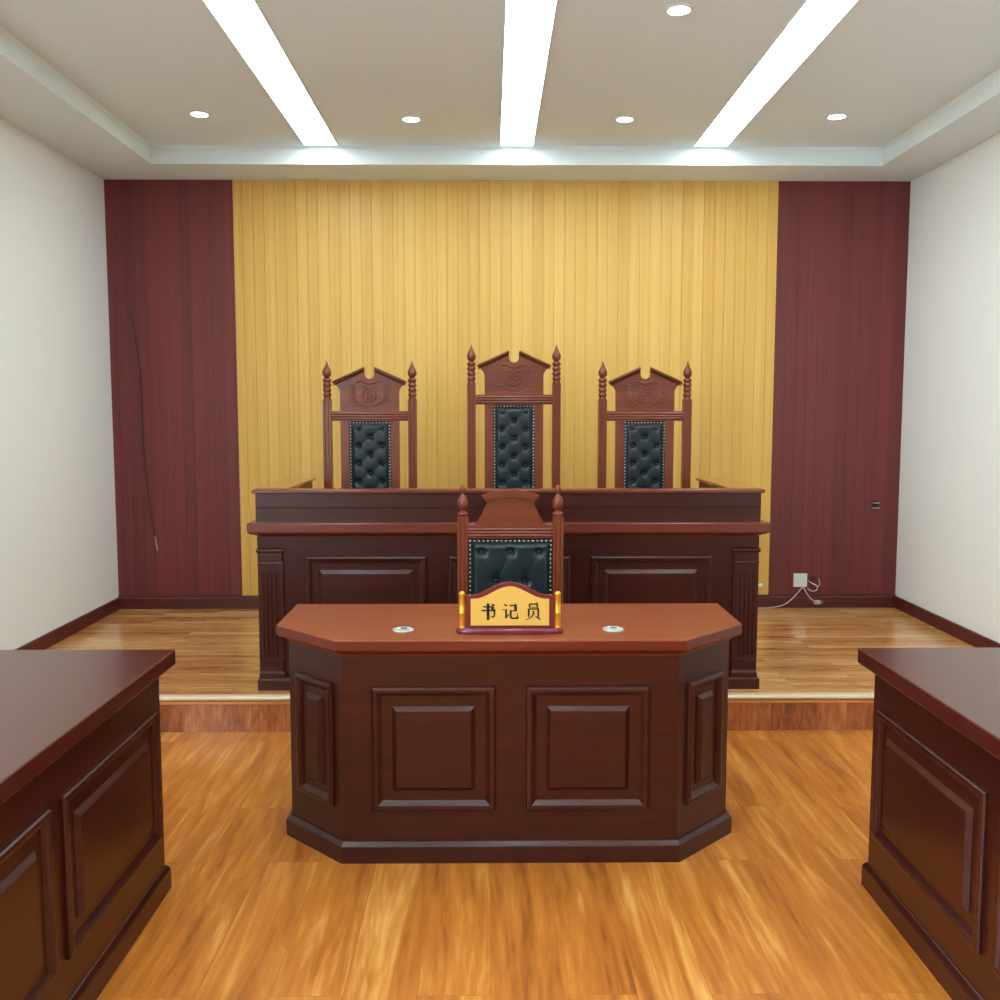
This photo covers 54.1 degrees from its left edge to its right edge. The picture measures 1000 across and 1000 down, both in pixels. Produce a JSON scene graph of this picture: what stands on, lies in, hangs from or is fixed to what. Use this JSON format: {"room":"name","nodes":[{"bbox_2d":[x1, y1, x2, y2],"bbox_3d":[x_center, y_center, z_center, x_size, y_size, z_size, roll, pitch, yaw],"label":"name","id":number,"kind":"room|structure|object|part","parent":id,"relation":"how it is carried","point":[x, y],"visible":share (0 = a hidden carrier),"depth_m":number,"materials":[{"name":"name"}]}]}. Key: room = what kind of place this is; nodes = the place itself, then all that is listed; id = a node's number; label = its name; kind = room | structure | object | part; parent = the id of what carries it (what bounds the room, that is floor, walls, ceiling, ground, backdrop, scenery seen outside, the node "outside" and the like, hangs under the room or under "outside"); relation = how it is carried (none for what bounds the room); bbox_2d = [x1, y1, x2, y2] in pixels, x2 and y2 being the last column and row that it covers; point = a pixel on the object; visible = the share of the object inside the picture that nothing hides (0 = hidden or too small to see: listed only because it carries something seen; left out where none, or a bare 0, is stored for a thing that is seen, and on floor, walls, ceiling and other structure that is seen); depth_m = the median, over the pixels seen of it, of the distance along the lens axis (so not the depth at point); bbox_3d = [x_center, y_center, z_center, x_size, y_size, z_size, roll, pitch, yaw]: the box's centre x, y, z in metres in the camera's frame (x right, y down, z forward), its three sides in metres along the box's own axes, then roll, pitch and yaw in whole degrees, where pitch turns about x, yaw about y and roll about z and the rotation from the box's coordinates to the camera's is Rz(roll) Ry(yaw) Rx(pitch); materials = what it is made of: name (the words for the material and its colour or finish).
{"room":"courtroom","nodes":[
{"label":"courtroom","id":0,"kind":"room"},
{"bbox_2d":[0,118,118,649],"bbox_3d":[-2.567,-0.222,1.686,0.100,3.240,9.850,0,5,-1],"label":"wall","id":1,"kind":"structure","parent":0,"point":[59,561],"depth_m":5.60,"materials":[{"name":"white paint"}]},
{"bbox_2d":[15,597,119,649],"bbox_3d":[-2.509,1.223,1.754,0.015,0.250,9.720,0,5,-1],"label":"baseboard","id":2,"kind":"structure","parent":1,"relation":"attached to","point":[49,639],"depth_m":5.83,"materials":[{"name":"red paint"}]},
{"bbox_2d":[0,0,999,180],"bbox_3d":[0.108,-1.764,1.521,5.450,0.260,9.950,0,5,-1],"label":"ceiling","id":3,"kind":"structure","parent":0,"point":[111,87],"depth_m":4.83,"materials":[{"name":"white paint"}]},
{"bbox_2d":[188,110,209,117],"bbox_3d":[-1.628,-2.087,5.305,0.116,0.007,0.116,0,5,-1],"label":"recessed light","id":4,"kind":"object","parent":3,"relation":"in","point":[199,114],"visible":1,"depth_m":5.30,"materials":[{"name":"white plastic"}]},
{"bbox_2d":[202,0,337,145],"bbox_3d":[-1.036,-1.754,1.681,0.208,0.008,8.500,0,5,-1],"label":"recessed light","id":5,"kind":"object","parent":3,"relation":"in","point":[245,24],"visible":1,"depth_m":4.53,"materials":[{"name":"white paint"}]},
{"bbox_2d":[401,116,421,122],"bbox_3d":[-0.489,-2.096,5.396,0.116,0.007,0.116,0,5,-1],"label":"recessed light","id":6,"kind":"object","parent":3,"relation":"in","point":[410,119],"visible":1,"depth_m":5.39,"materials":[{"name":"white"}]},
{"bbox_2d":[499,0,557,145],"bbox_3d":[0.144,-1.755,1.693,0.208,0.008,8.500,0,5,-1],"label":"recessed light","id":7,"kind":"object","parent":3,"relation":"in","point":[528,24],"visible":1,"depth_m":4.53,"materials":[{"name":"white paint"}]},
{"bbox_2d":[614,116,634,122],"bbox_3d":[0.688,-2.096,5.398,0.116,0.007,0.116,0,5,-1],"label":"recessed light","id":8,"kind":"object","parent":3,"relation":"in","point":[621,119],"visible":1,"depth_m":5.39,"materials":[{"name":"white"}]},
{"bbox_2d":[664,4,693,16],"bbox_3d":[0.716,-1.961,3.925,0.116,0.007,0.116,0,5,-1],"label":"recessed light","id":9,"kind":"object","parent":3,"relation":"in","point":[676,10],"visible":1,"depth_m":3.92,"materials":[{"name":"white"}]},
{"bbox_2d":[693,0,858,146],"bbox_3d":[1.318,-1.756,1.705,0.208,0.008,8.500,0,5,-1],"label":"recessed light","id":10,"kind":"object","parent":3,"relation":"in","point":[813,21],"visible":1,"depth_m":4.54,"materials":[{"name":"white paint"}]},
{"bbox_2d":[825,113,847,119],"bbox_3d":[1.838,-2.092,5.350,0.116,0.007,0.116,0,5,-1],"label":"recessed light","id":11,"kind":"object","parent":3,"relation":"in","point":[836,116],"visible":1,"depth_m":5.34,"materials":[{"name":"white"}]},
{"bbox_2d":[104,180,910,595],"bbox_3d":[0.058,-0.688,6.535,5.250,2.840,0.062,0,5,-1],"label":"wall","id":12,"kind":"structure","parent":0,"point":[387,276],"depth_m":6.47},
{"bbox_2d":[130,309,157,550],"bbox_3d":[-2.356,-0.455,6.492,0.136,1.596,0.010,0,5,3],"label":"hanging cord","id":13,"kind":"object","parent":12,"relation":"hanging from","point":[130,309],"visible":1,"depth_m":6.49,"materials":[{"name":"black plastic"}]},
{"bbox_2d":[118,594,895,608],"bbox_3d":[0.058,0.686,6.622,5.250,0.088,0.030,0,5,-1],"label":"baseboard","id":14,"kind":"structure","parent":12,"relation":"attached to","point":[801,600],"depth_m":6.59,"materials":[{"name":"red paint"}]},
{"bbox_2d":[793,573,806,586],"bbox_3d":[2.031,0.542,6.629,0.092,0.092,0.015,0,5,-1],"label":"wall outlet","id":15,"kind":"object","parent":12,"relation":"attached to","point":[799,579],"visible":1,"depth_m":6.62,"materials":[{"name":"white plastic"}]},
{"bbox_2d":[758,586,802,608],"bbox_3d":[1.793,0.659,6.601,0.520,0.144,0.037,0,5,-5],"label":"power cable","id":16,"kind":"object","parent":15,"relation":"attached to","point":[802,586],"visible":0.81,"depth_m":6.60,"materials":[{"name":"beige plastic"}]},
{"bbox_2d":[803,586,822,603],"bbox_3d":[2.110,0.643,6.607,0.134,0.117,0.035,1,5,13],"label":"cable","id":17,"kind":"object","parent":15,"relation":"hanging from","point":[814,601],"visible":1,"depth_m":6.60,"materials":[{"name":"beige plastic"}]},
{"bbox_2d":[810,576,817,579],"bbox_3d":[2.122,0.528,6.626,0.047,0.026,0.020,0,5,-1],"label":"plug","id":18,"kind":"object","parent":12,"relation":"attached to","point":[811,577],"visible":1,"depth_m":6.62,"materials":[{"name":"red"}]},
{"bbox_2d":[808,579,819,591],"bbox_3d":[2.119,0.569,6.615,0.086,0.094,0.040,0,5,-1],"label":"coiled cord","id":19,"kind":"object","parent":18,"relation":"hanging from","point":[818,579],"visible":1,"depth_m":6.61,"materials":[{"name":"beige plastic"}]},
{"bbox_2d":[871,500,879,508],"bbox_3d":[2.523,0.034,6.582,0.054,0.060,0.027,0,5,-1],"label":"wall hook","id":20,"kind":"object","parent":12,"relation":"attached to","point":[875,503],"visible":1,"depth_m":6.59,"materials":[{"name":"black"}]},
{"bbox_3d":[2.523,0.033,6.593,0.040,0.060,0.004,0,5,-1],"label":"plate","id":21,"kind":"part","parent":20,"relation":"part of","materials":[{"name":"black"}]},
{"bbox_2d":[97,730,951,999],"bbox_3d":[0.119,1.472,0.739,5.450,0.060,7.800,0,5,-1],"label":"floor","id":22,"kind":"structure","parent":0,"point":[778,907],"depth_m":2.96,"materials":[{"name":"laminate"}]},
{"bbox_2d":[0,650,175,999],"bbox_3d":[-1.304,0.918,2.280,0.600,0.760,1.620,0,5,-1],"label":"side table","id":23,"kind":"object","parent":22,"relation":"on","point":[84,871],"visible":1,"depth_m":2.48,"materials":[{"name":"brown wood"}]},
{"bbox_3d":[-1.034,0.942,1.944,0.017,0.405,0.660,0,5,-1],"label":"panel frame","id":24,"kind":"part","parent":23,"relation":"part of","materials":[{"name":"brown wood"}]},
{"bbox_3d":[-1.042,0.875,2.671,0.017,0.405,0.660,0,5,-1],"label":"panel frame","id":25,"kind":"part","parent":23,"relation":"part of","materials":[{"name":"brown wood"}]},
{"bbox_2d":[276,603,741,863],"bbox_3d":[0.033,0.803,3.511,1.624,0.764,0.605,0,5,-1],"label":"desk","id":26,"kind":"object","parent":22,"relation":"on","point":[415,739],"visible":0.99,"depth_m":3.26,"materials":[{"name":"brown wood"}]},
{"bbox_3d":[-0.634,0.813,3.346,0.208,0.422,0.017,5,7,44],"label":"panel frame","id":27,"kind":"part","parent":26,"relation":"part of","materials":[{"name":"brown wood"}]},
{"bbox_3d":[-0.219,0.823,3.240,0.409,0.422,0.017,0,5,-1],"label":"panel frame","id":28,"kind":"part","parent":26,"relation":"part of","materials":[{"name":"brown wood"}]},
{"bbox_3d":[0.033,0.461,3.480,1.624,0.060,0.605,0,5,-1],"label":"edge moulding","id":29,"kind":"part","parent":26,"relation":"part of","materials":[{"name":"brown wood"}]},
{"bbox_2d":[456,582,562,634],"bbox_3d":[0.033,0.359,3.282,0.360,0.170,0.072,0,5,-1],"label":"nameplate","id":30,"kind":"object","parent":26,"relation":"on","point":[505,608],"visible":1,"depth_m":3.27,"materials":[{"name":"yellow wood"}]},
{"bbox_3d":[-0.127,0.367,3.277,0.024,0.124,0.024,0,5,-1],"label":"post","id":31,"kind":"part","parent":30,"relation":"part of","materials":[{"name":"gold metal"}]},
{"bbox_3d":[0.033,0.353,3.269,0.262,0.132,0.004,0,5,-1],"label":"plate","id":32,"kind":"part","parent":30,"relation":"part of","materials":[{"name":"gold metal"}]},
{"bbox_3d":[0.193,0.366,3.280,0.024,0.124,0.024,0,5,-1],"label":"post","id":33,"kind":"part","parent":30,"relation":"part of","materials":[{"name":"gold metal"}]},
{"bbox_3d":[0.291,0.823,3.245,0.409,0.422,0.017,0,5,-1],"label":"panel frame","id":34,"kind":"part","parent":26,"relation":"part of","materials":[{"name":"brown wood"}]},
{"bbox_3d":[0.703,0.812,3.359,0.017,0.422,0.208,5,7,44],"label":"panel frame","id":35,"kind":"part","parent":26,"relation":"part of","materials":[{"name":"brown wood"}]},
{"bbox_2d":[45,608,975,693],"bbox_3d":[0.068,0.932,5.685,5.450,0.230,2.150,0,5,-1],"label":"platform","id":36,"kind":"object","parent":22,"relation":"on","point":[800,650],"visible":0.2,"depth_m":5.67,"materials":[{"name":"brown wood"}]},
{"bbox_2d":[322,361,417,487],"bbox_3d":[-0.724,0.046,5.297,0.532,1.605,0.496,0,5,-1],"label":"chair","id":37,"kind":"object","parent":36,"relation":"on","point":[369,416],"visible":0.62,"depth_m":5.46,"materials":[{"name":"brown wood"}]},
{"bbox_3d":[-0.963,0.132,5.526,0.047,1.392,0.047,0,5,-1],"label":"post","id":38,"kind":"part","parent":37,"relation":"part of","materials":[{"name":"brown wood"}]},
{"bbox_3d":[-0.843,-0.691,5.429,0.174,0.090,0.023,0,5,-1],"label":"pediment moulding","id":39,"kind":"part","parent":37,"relation":"part of","materials":[{"name":"brown wood"}]},
{"bbox_3d":[-0.840,-0.677,5.435,0.168,0.084,0.013,0,5,-1],"label":"pediment moulding","id":40,"kind":"part","parent":37,"relation":"part of","materials":[{"name":"brown wood"}]},
{"bbox_3d":[-0.726,-0.469,5.468,0.427,0.055,0.037,0,5,-1],"label":"rail","id":41,"kind":"part","parent":37,"relation":"part of","materials":[{"name":"brown wood"}]},
{"bbox_2d":[349,421,390,487],"bbox_3d":[-0.726,-0.108,5.497,0.234,0.666,0.026,0,5,-1],"label":"cushion","id":42,"kind":"object","parent":37,"relation":"on","point":[369,441],"depth_m":5.48,"materials":[{"name":"black leather"}]},
{"bbox_3d":[-0.612,-0.677,5.437,0.168,0.084,0.013,0,5,-1],"label":"pediment moulding","id":43,"kind":"part","parent":37,"relation":"part of","materials":[{"name":"brown wood"}]},
{"bbox_3d":[-0.609,-0.691,5.431,0.174,0.090,0.023,0,5,-1],"label":"pediment moulding","id":44,"kind":"part","parent":37,"relation":"part of","materials":[{"name":"brown wood"}]},
{"bbox_3d":[-0.489,0.132,5.530,0.047,1.392,0.047,0,5,-1],"label":"post","id":45,"kind":"part","parent":37,"relation":"part of","materials":[{"name":"brown wood"}]},
{"bbox_2d":[247,477,770,690],"bbox_3d":[0.039,0.392,5.068,2.455,0.959,0.900,0,5,-1],"label":"bench","id":46,"kind":"object","parent":36,"relation":"on","point":[701,544],"visible":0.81,"depth_m":4.65,"materials":[{"name":"brown wood"}]},
{"bbox_3d":[-0.636,0.514,4.663,0.580,0.500,0.018,0,5,-1],"label":"panel frame","id":47,"kind":"part","parent":46,"relation":"part of","materials":[{"name":"brown wood"}]},
{"bbox_2d":[247,519,770,536],"bbox_3d":[0.041,0.116,4.892,2.455,0.069,0.600,0,5,-1],"label":"countertop","id":48,"kind":"structure","parent":46,"relation":"on","point":[261,529],"depth_m":4.60,"materials":[{"name":"brown wood"}]},
{"bbox_3d":[0.045,0.513,4.670,0.580,0.500,0.018,0,5,-1],"label":"panel frame","id":49,"kind":"part","parent":46,"relation":"part of","materials":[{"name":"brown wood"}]},
{"bbox_3d":[0.719,0.512,4.677,0.580,0.500,0.018,0,5,-1],"label":"panel frame","id":50,"kind":"part","parent":46,"relation":"part of","materials":[{"name":"brown wood"}]},
{"bbox_2d":[467,344,560,487],"bbox_3d":[0.080,0.000,5.301,0.532,1.696,0.496,0,5,-1],"label":"chair","id":51,"kind":"object","parent":36,"relation":"on","point":[513,400],"visible":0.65,"depth_m":5.47,"materials":[{"name":"brown wood"}]},
{"bbox_3d":[-0.159,0.086,5.530,0.047,1.483,0.047,0,5,-1],"label":"post","id":52,"kind":"part","parent":51,"relation":"part of","materials":[{"name":"brown wood"}]},
{"bbox_3d":[-0.039,-0.782,5.429,0.174,0.090,0.023,0,5,-1],"label":"pediment moulding","id":53,"kind":"part","parent":51,"relation":"part of","materials":[{"name":"brown wood"}]},
{"bbox_3d":[-0.036,-0.768,5.435,0.168,0.084,0.013,0,5,-1],"label":"pediment moulding","id":54,"kind":"part","parent":51,"relation":"part of","materials":[{"name":"brown wood"}]},
{"bbox_3d":[0.078,-0.560,5.468,0.427,0.055,0.037,0,5,-1],"label":"rail","id":55,"kind":"part","parent":51,"relation":"part of","materials":[{"name":"brown wood"}]},
{"bbox_2d":[493,405,534,487],"bbox_3d":[0.078,-0.154,5.501,0.234,0.757,0.026,0,5,-1],"label":"cushion","id":56,"kind":"object","parent":51,"relation":"on","point":[513,425],"depth_m":5.48,"materials":[{"name":"black leather"}]},
{"bbox_3d":[0.192,-0.769,5.437,0.168,0.084,0.013,0,5,-1],"label":"pediment moulding","id":57,"kind":"part","parent":51,"relation":"part of","materials":[{"name":"brown wood"}]},
{"bbox_3d":[0.195,-0.782,5.431,0.174,0.090,0.023,0,5,-1],"label":"pediment moulding","id":58,"kind":"part","parent":51,"relation":"part of","materials":[{"name":"brown wood"}]},
{"bbox_3d":[0.315,0.086,5.535,0.047,1.483,0.047,0,5,-1],"label":"post","id":59,"kind":"part","parent":51,"relation":"part of","materials":[{"name":"brown wood"}]},
{"bbox_2d":[159,692,873,700],"bbox_3d":[0.079,0.926,4.598,5.250,0.028,0.037,0,5,-1],"label":"trim","id":60,"kind":"structure","parent":36,"relation":"attached to","point":[812,695],"depth_m":4.59,"materials":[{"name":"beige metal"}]},
{"bbox_2d":[160,703,873,731],"bbox_3d":[0.079,1.018,4.607,5.250,0.136,0.012,0,5,-1],"label":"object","id":61,"kind":"structure","parent":36,"relation":"attached to","point":[741,716],"depth_m":4.61,"materials":[{"name":"brown wood"}]},
{"bbox_2d":[160,699,873,704],"bbox_3d":[0.079,0.948,4.598,5.250,0.014,0.018,0,5,-1],"label":"trim","id":62,"kind":"structure","parent":36,"relation":"attached to","point":[784,700],"depth_m":4.60,"materials":[{"name":"orange"}]},
{"bbox_2d":[597,361,691,487],"bbox_3d":[0.812,0.045,5.313,0.532,1.605,0.496,0,5,-1],"label":"chair","id":63,"kind":"object","parent":36,"relation":"on","point":[644,415],"visible":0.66,"depth_m":5.48,"materials":[{"name":"brown wood"}]},
{"bbox_3d":[0.573,0.131,5.541,0.047,1.392,0.047,0,5,-1],"label":"post","id":64,"kind":"part","parent":63,"relation":"part of","materials":[{"name":"brown wood"}]},
{"bbox_3d":[0.696,-0.679,5.451,0.168,0.084,0.013,0,5,-1],"label":"pediment moulding","id":65,"kind":"part","parent":63,"relation":"part of","materials":[{"name":"brown wood"}]},
{"bbox_3d":[0.693,-0.692,5.444,0.174,0.090,0.023,0,5,-1],"label":"pediment moulding","id":66,"kind":"part","parent":63,"relation":"part of","materials":[{"name":"brown wood"}]},
{"bbox_2d":[623,421,664,487],"bbox_3d":[0.810,-0.110,5.513,0.234,0.666,0.026,0,5,-1],"label":"cushion","id":67,"kind":"object","parent":63,"relation":"on","point":[643,441],"depth_m":5.49,"materials":[{"name":"black leather"}]},
{"bbox_3d":[0.810,-0.470,5.484,0.427,0.055,0.037,0,5,-1],"label":"rail","id":68,"kind":"part","parent":63,"relation":"part of","materials":[{"name":"brown wood"}]},
{"bbox_3d":[0.924,-0.679,5.453,0.168,0.084,0.013,0,5,-1],"label":"pediment moulding","id":69,"kind":"part","parent":63,"relation":"part of","materials":[{"name":"brown wood"}]},
{"bbox_3d":[0.927,-0.692,5.447,0.174,0.090,0.023,0,5,-1],"label":"pediment moulding","id":70,"kind":"part","parent":63,"relation":"part of","materials":[{"name":"brown wood"}]},
{"bbox_3d":[1.047,0.130,5.546,0.047,1.392,0.047,0,5,-1],"label":"post","id":71,"kind":"part","parent":63,"relation":"part of","materials":[{"name":"brown wood"}]},
{"bbox_2d":[457,485,563,603],"bbox_3d":[0.047,0.542,4.064,0.462,1.183,0.453,0,5,-1],"label":"chair","id":72,"kind":"object","parent":22,"relation":"on","point":[510,541],"visible":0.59,"depth_m":4.21,"materials":[{"name":"brown wood"}]},
{"bbox_3d":[-0.160,0.592,4.271,0.046,1.046,0.046,0,5,-1],"label":"post","id":73,"kind":"part","parent":72,"relation":"part of","materials":[{"name":"brown wood"}]},
{"bbox_2d":[468,538,551,594],"bbox_3d":[0.045,0.362,4.234,0.366,0.391,0.038,0,5,-1],"label":"cushion","id":74,"kind":"object","parent":72,"relation":"on","point":[492,562],"depth_m":4.21,"materials":[{"name":"black leather"}]},
{"bbox_3d":[0.045,0.139,4.227,0.364,0.051,0.037,0,5,-1],"label":"rail","id":75,"kind":"part","parent":72,"relation":"part of","materials":[{"name":"brown wood"}]},
{"bbox_3d":[0.250,0.592,4.275,0.046,1.046,0.046,0,5,-1],"label":"post","id":76,"kind":"part","parent":72,"relation":"part of","materials":[{"name":"brown wood"}]},
{"bbox_2d":[858,648,999,999],"bbox_3d":[1.433,0.916,2.308,0.600,0.760,1.620,0,5,-1],"label":"side table","id":77,"kind":"object","parent":22,"relation":"on","point":[932,868],"visible":1,"depth_m":2.63,"materials":[{"name":"brown wood"}]},
{"bbox_3d":[1.162,0.873,2.693,0.017,0.405,0.660,0,5,-1],"label":"panel frame","id":78,"kind":"part","parent":77,"relation":"part of","materials":[{"name":"brown wood"}]},
{"bbox_3d":[1.169,0.940,1.966,0.017,0.405,0.660,0,5,-1],"label":"panel frame","id":79,"kind":"part","parent":77,"relation":"part of","materials":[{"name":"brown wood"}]},
{"bbox_2d":[895,133,999,642],"bbox_3d":[2.782,-0.227,1.740,0.100,3.240,9.850,0,5,-1],"label":"wall","id":80,"kind":"structure","parent":0,"point":[948,562],"depth_m":5.79,"materials":[{"name":"white paint"}]},
{"bbox_2d":[894,596,999,647],"bbox_3d":[2.725,1.218,1.807,0.015,0.250,9.720,0,5,-1],"label":"baseboard","id":81,"kind":"structure","parent":80,"relation":"attached to","point":[947,626],"depth_m":5.89,"materials":[{"name":"red paint"}]}
]}

